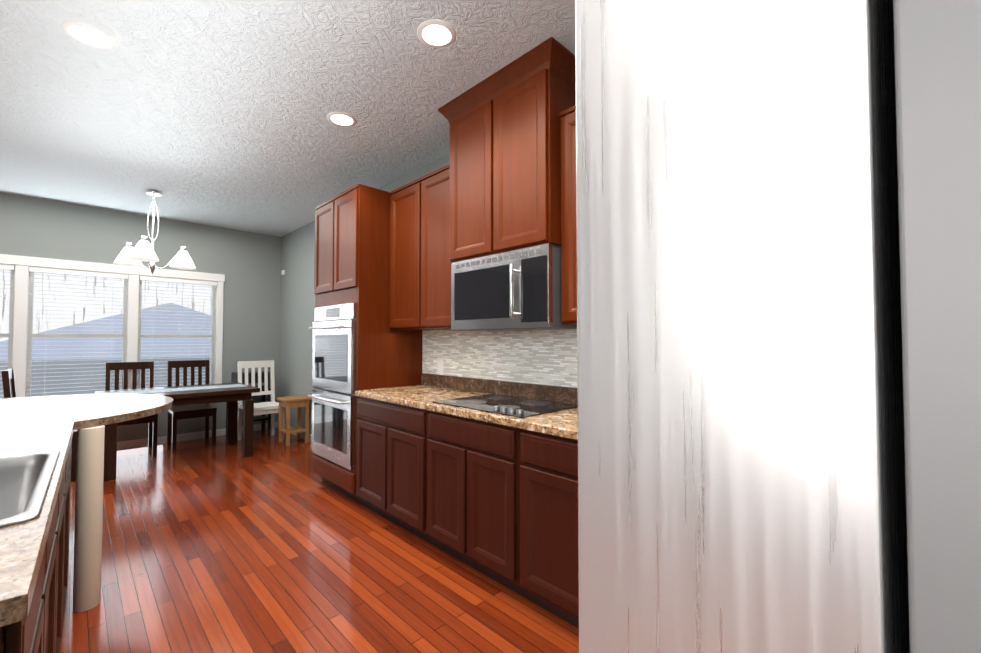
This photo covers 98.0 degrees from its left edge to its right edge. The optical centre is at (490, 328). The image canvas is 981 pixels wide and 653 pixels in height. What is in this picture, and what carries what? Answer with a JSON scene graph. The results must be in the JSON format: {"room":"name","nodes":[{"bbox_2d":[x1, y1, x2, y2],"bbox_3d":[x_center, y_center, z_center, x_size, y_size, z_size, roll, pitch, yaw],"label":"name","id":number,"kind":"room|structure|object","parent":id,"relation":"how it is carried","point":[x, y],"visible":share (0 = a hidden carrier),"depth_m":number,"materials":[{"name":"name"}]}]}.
{"room":"kitchen and dining room","nodes":[
{"label":"kitchen and dining room","id":0,"kind":"room"},
{"bbox_2d":[0,192,280,441],"bbox_3d":[-5.528,-0.009,4.136,6.530,2.850,0.150,1,-2,-44],"label":"wall","id":1,"kind":"structure","parent":0,"point":[247,264],"depth_m":5.59,"materials":[{"name":"grey paint"}]},
{"bbox_2d":[0,254,224,397],"bbox_3d":[-4.713,0.091,4.894,2.840,1.710,0.202,1,-2,-44],"label":"window frames","id":2,"kind":"structure","parent":1,"relation":"in","point":[19,319],"depth_m":5.03,"materials":[{"name":"white wood"}]},
{"bbox_2d":[0,265,14,308],"bbox_3d":[-5.084,-0.434,4.486,0.098,0.455,0.055,1,-2,-44],"label":"window blinds","id":3,"kind":"object","parent":2,"relation":"attached to","point":[2,267],"depth_m":4.47,"materials":[{"name":"white plastic"}]},
{"bbox_2d":[26,267,127,393],"bbox_3d":[-4.683,0.028,4.864,0.807,1.360,0.055,1,-2,-44],"label":"window blinds","id":4,"kind":"object","parent":2,"relation":"attached to","point":[76,273],"depth_m":4.79,"materials":[{"name":"white plastic"}]},
{"bbox_2d":[139,276,216,317],"bbox_3d":[-4.026,-0.383,5.516,0.811,0.503,0.055,1,-2,-44],"label":"window blinds","id":5,"kind":"object","parent":2,"relation":"attached to","point":[143,278],"depth_m":5.47,"materials":[{"name":"white plastic"}]},
{"bbox_2d":[117,422,277,449],"bbox_3d":[-5.460,1.367,4.050,6.500,0.095,0.016,1,-2,-44],"label":"baseboard","id":6,"kind":"structure","parent":1,"relation":"attached to","point":[160,440],"depth_m":5.49,"materials":[{"name":"white"}]},
{"bbox_2d":[285,424,311,441],"bbox_3d":[-2.152,1.400,5.303,0.013,0.095,2.778,1,-2,-44],"label":"baseboard","id":7,"kind":"structure","parent":1,"relation":"attached to","point":[302,433],"depth_m":5.61,"materials":[{"name":"white"}]},
{"bbox_2d":[0,0,575,236],"bbox_3d":[-2.873,-1.556,1.451,6.830,0.100,7.760,1,-2,-44],"label":"ceiling","id":8,"kind":"structure","parent":0,"point":[211,112],"depth_m":2.70,"materials":[{"name":"white paint"}]},
{"bbox_2d":[60,21,114,48],"bbox_3d":[-2.033,-1.483,2.155,0.198,0.006,0.199,1,-2,-44],"label":"recessed light","id":9,"kind":"object","parent":8,"relation":"in","point":[84,33],"depth_m":2.15,"materials":[{"name":"white"}]},
{"bbox_2d":[114,190,195,273],"bbox_3d":[-3.453,-0.994,4.441,0.680,0.864,0.700,1,-2,-44],"label":"chandelier","id":10,"kind":"object","parent":8,"relation":"hanging from","point":[138,253],"visible":1,"depth_m":4.40,"materials":[{"name":"white glass"}]},
{"bbox_2d":[327,112,356,126],"bbox_3d":[-1.036,-1.462,2.974,0.191,0.006,0.201,1,-2,-44],"label":"recessed light","id":11,"kind":"object","parent":8,"relation":"in","point":[337,118],"depth_m":2.98,"materials":[{"name":"white"}]},
{"bbox_2d":[417,20,455,47],"bbox_3d":[-0.271,-1.484,2.145,0.194,0.006,0.197,1,-2,-44],"label":"recessed light","id":12,"kind":"object","parent":8,"relation":"in","point":[437,33],"depth_m":2.14,"materials":[{"name":"white"}]},
{"bbox_2d":[60,428,578,652],"bbox_3d":[-2.873,1.393,1.372,6.830,0.100,7.760,1,-2,-44],"label":"floor","id":13,"kind":"structure","parent":0,"point":[272,544],"depth_m":2.36,"materials":[{"name":"brown wood"}]},
{"bbox_2d":[1,368,76,481],"bbox_3d":[-4.141,0.891,3.949,0.500,1.040,0.440,1,-2,-44],"label":"dining chair","id":14,"kind":"object","parent":13,"relation":"on","point":[8,382],"visible":0.25,"depth_m":3.92,"materials":[{"name":"brown wood"}]},
{"bbox_2d":[0,394,115,652],"bbox_3d":[-2.048,0.838,1.676,0.782,1.026,3.299,1,-2,-43],"label":"kitchen island","id":15,"kind":"object","parent":13,"relation":"on","point":[36,433],"depth_m":1.51,"materials":[{"name":"beige stone"}]},
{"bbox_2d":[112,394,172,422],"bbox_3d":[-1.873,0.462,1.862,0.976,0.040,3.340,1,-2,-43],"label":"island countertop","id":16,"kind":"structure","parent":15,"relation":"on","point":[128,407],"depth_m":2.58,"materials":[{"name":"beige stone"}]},
{"bbox_2d":[0,450,59,526],"bbox_3d":[-1.434,0.522,1.040,0.505,0.218,0.780,1,-2,-43],"label":"sink","id":17,"kind":"object","parent":16,"relation":"in","point":[29,482],"depth_m":1.38,"materials":[{"name":"silver metal"}]},
{"bbox_2d":[105,361,157,453],"bbox_3d":[-4.149,0.917,4.925,0.440,1.040,0.500,1,-2,-44],"label":"dining chair","id":18,"kind":"object","parent":13,"relation":"on","point":[152,420],"visible":0.56,"depth_m":5.04,"materials":[{"name":"brown wood"}]},
{"bbox_2d":[95,382,259,481],"bbox_3d":[-3.403,1.048,4.664,1.350,0.764,0.920,1,-2,-44],"label":"dining table","id":19,"kind":"object","parent":13,"relation":"on","point":[230,394],"visible":0.58,"depth_m":4.65,"materials":[{"name":"brown wood"}]},
{"bbox_2d":[167,360,216,450],"bbox_3d":[-3.734,0.928,5.329,0.440,1.040,0.500,1,-2,-44],"label":"dining chair","id":20,"kind":"object","parent":13,"relation":"on","point":[206,411],"visible":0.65,"depth_m":5.33,"materials":[{"name":"brown wood"}]},
{"bbox_2d":[231,362,270,438],"bbox_3d":[-3.299,0.962,5.857,0.480,1.000,0.340,1,-2,-44],"label":"chair","id":21,"kind":"object","parent":13,"relation":"on","point":[234,379],"visible":0.31,"depth_m":5.83,"materials":[{"name":"brown wood"}]},
{"bbox_2d":[237,360,284,439],"bbox_3d":[-3.002,0.945,5.581,0.440,1.020,0.500,1,-2,-44],"label":"chair","id":22,"kind":"object","parent":13,"relation":"on","point":[271,408],"visible":0.62,"depth_m":5.68,"materials":[{"name":"white paint"}]},
{"bbox_2d":[277,395,310,445],"bbox_3d":[-2.509,1.166,5.434,0.310,0.570,0.340,1,-2,-44],"label":"side table","id":23,"kind":"object","parent":13,"relation":"on","point":[289,402],"visible":1,"depth_m":5.40,"materials":[{"name":"brown wood"}]},
{"bbox_2d":[312,184,422,505],"bbox_3d":[-1.112,0.142,3.823,0.630,2.532,0.840,1,-2,-44],"label":"tall cabinet","id":24,"kind":"object","parent":13,"relation":"on","point":[352,248],"visible":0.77,"depth_m":3.48,"materials":[{"name":"brown wood"}]},
{"bbox_2d":[308,303,355,469],"bbox_3d":[-1.156,0.461,3.772,0.656,1.302,0.752,1,-2,-44],"label":"double wall oven","id":25,"kind":"object","parent":24,"relation":"in","point":[333,396],"visible":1,"depth_m":3.52,"materials":[{"name":"grey metal"}]},
{"bbox_2d":[356,396,423,539],"bbox_3d":[-0.498,0.955,3.173,0.628,0.872,0.914,1,-2,-44],"label":"base cabinet","id":26,"kind":"object","parent":13,"relation":"on","point":[390,436],"depth_m":2.91,"materials":[{"name":"brown wood"}]},
{"bbox_2d":[424,410,515,591],"bbox_3d":[0.087,0.939,2.573,0.628,0.872,0.762,1,-2,-44],"label":"base cabinet","id":27,"kind":"object","parent":13,"relation":"on","point":[498,503],"depth_m":2.32,"materials":[{"name":"brown wood"}]},
{"bbox_2d":[516,428,578,627],"bbox_3d":[0.566,0.926,2.081,0.628,0.872,0.610,1,-2,-44],"label":"base cabinet","id":28,"kind":"object","parent":13,"relation":"on","point":[546,464],"depth_m":1.96,"materials":[{"name":"brown wood"}]},
{"bbox_2d":[355,373,577,439],"bbox_3d":[0.337,0.415,1.980,1.115,0.140,3.806,1,-2,-44],"label":"countertop","id":29,"kind":"structure","parent":28,"relation":"on","point":[435,387],"depth_m":2.78,"materials":[{"name":"stone"}]},
{"bbox_2d":[432,394,577,417],"bbox_3d":[0.088,0.445,2.586,0.530,0.029,0.752,1,-2,-44],"label":"cooktop","id":30,"kind":"object","parent":29,"relation":"on","point":[520,407],"visible":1,"depth_m":2.53,"materials":[{"name":"black glass"}]},
{"bbox_2d":[575,0,980,652],"bbox_3d":[0.578,0.419,0.235,0.910,1.787,0.938,1,-2,-44],"label":"refrigerator","id":31,"kind":"object","parent":13,"relation":"on","point":[779,314],"visible":1,"depth_m":0.11,"materials":[{"name":"grey metal"}]},
{"bbox_2d":[279,153,574,434],"bbox_3d":[-0.481,-0.020,3.742,0.150,2.850,7.760,1,-2,-44],"label":"wall","id":32,"kind":"structure","parent":0,"point":[297,313],"depth_m":5.82,"materials":[{"name":"grey paint"}]},
{"bbox_2d":[389,178,448,329],"bbox_3d":[-0.560,-0.563,3.478,0.347,1.142,0.446,1,-2,-44],"label":"upper cabinet","id":33,"kind":"object","parent":32,"relation":"attached to","point":[405,201],"depth_m":3.35,"materials":[{"name":"brown wood"}]},
{"bbox_2d":[421,166,450,328],"bbox_3d":[-0.249,-0.571,3.158,0.347,1.142,0.447,1,-2,-44],"label":"upper cabinet","id":34,"kind":"object","parent":32,"relation":"attached to","point":[435,275],"depth_m":3.08,"materials":[{"name":"brown wood"}]},
{"bbox_2d":[445,93,492,264],"bbox_3d":[0.020,-0.904,2.826,0.437,0.940,0.416,1,-2,-44],"label":"upper cabinet","id":35,"kind":"object","parent":32,"relation":"attached to","point":[469,173],"depth_m":2.68,"materials":[{"name":"brown wood"}]},
{"bbox_2d":[422,329,576,387],"bbox_3d":[0.735,0.167,2.374,0.008,0.373,3.805,1,-2,-44],"label":"tile backsplash","id":36,"kind":"structure","parent":32,"relation":"attached to","point":[546,357],"depth_m":3.01,"materials":[{"name":"tile"}]},
{"bbox_2d":[438,358,442,371],"bbox_3d":[-0.418,0.303,3.543,0.006,0.115,0.070,1,-2,-44],"label":"electrical outlet plate","id":37,"kind":"object","parent":36,"relation":"attached to","point":[440,364],"visible":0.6,"depth_m":3.52,"materials":[{"name":"white plastic"}]},
{"bbox_2d":[493,57,575,253],"bbox_3d":[0.311,-0.912,2.528,0.437,0.940,0.416,1,-2,-44],"label":"upper cabinet","id":38,"kind":"object","parent":32,"relation":"attached to","point":[504,180],"depth_m":2.34,"materials":[{"name":"brown wood"}]},
{"bbox_2d":[451,243,576,330],"bbox_3d":[0.151,-0.214,2.644,0.459,0.445,0.808,1,-2,-44],"label":"microwave","id":39,"kind":"object","parent":38,"relation":"attached to","point":[517,290],"visible":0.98,"depth_m":2.43,"materials":[{"name":"grey metal"}]},
{"bbox_2d":[557,101,576,324],"bbox_3d":[0.615,-0.595,2.272,0.347,1.142,0.361,1,-2,-44],"label":"upper cabinet","id":40,"kind":"object","parent":32,"relation":"attached to","point":[566,114],"depth_m":2.24,"materials":[{"name":"brown wood"}]},
{"label":"outside","id":41,"kind":"structure","parent":0,"visible":0},
{"bbox_2d":[0,270,211,340],"bbox_3d":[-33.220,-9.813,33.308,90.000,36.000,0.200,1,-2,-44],"label":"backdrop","id":42,"kind":"structure","parent":41,"point":[38,301],"depth_m":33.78,"materials":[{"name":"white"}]},
{"bbox_3d":[-19.542,5.359,18.862,90.000,0.100,39.000,1,-2,-44],"label":"ground","id":43,"kind":"structure","parent":41,"visible":0},
{"bbox_2d":[0,303,210,398],"bbox_3d":[-16.337,2.206,20.672,12.800,6.300,9.800,1,-2,-44],"label":"house","id":44,"kind":"structure","parent":43,"relation":"on","point":[50,355],"depth_m":15.99,"materials":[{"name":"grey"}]}
]}

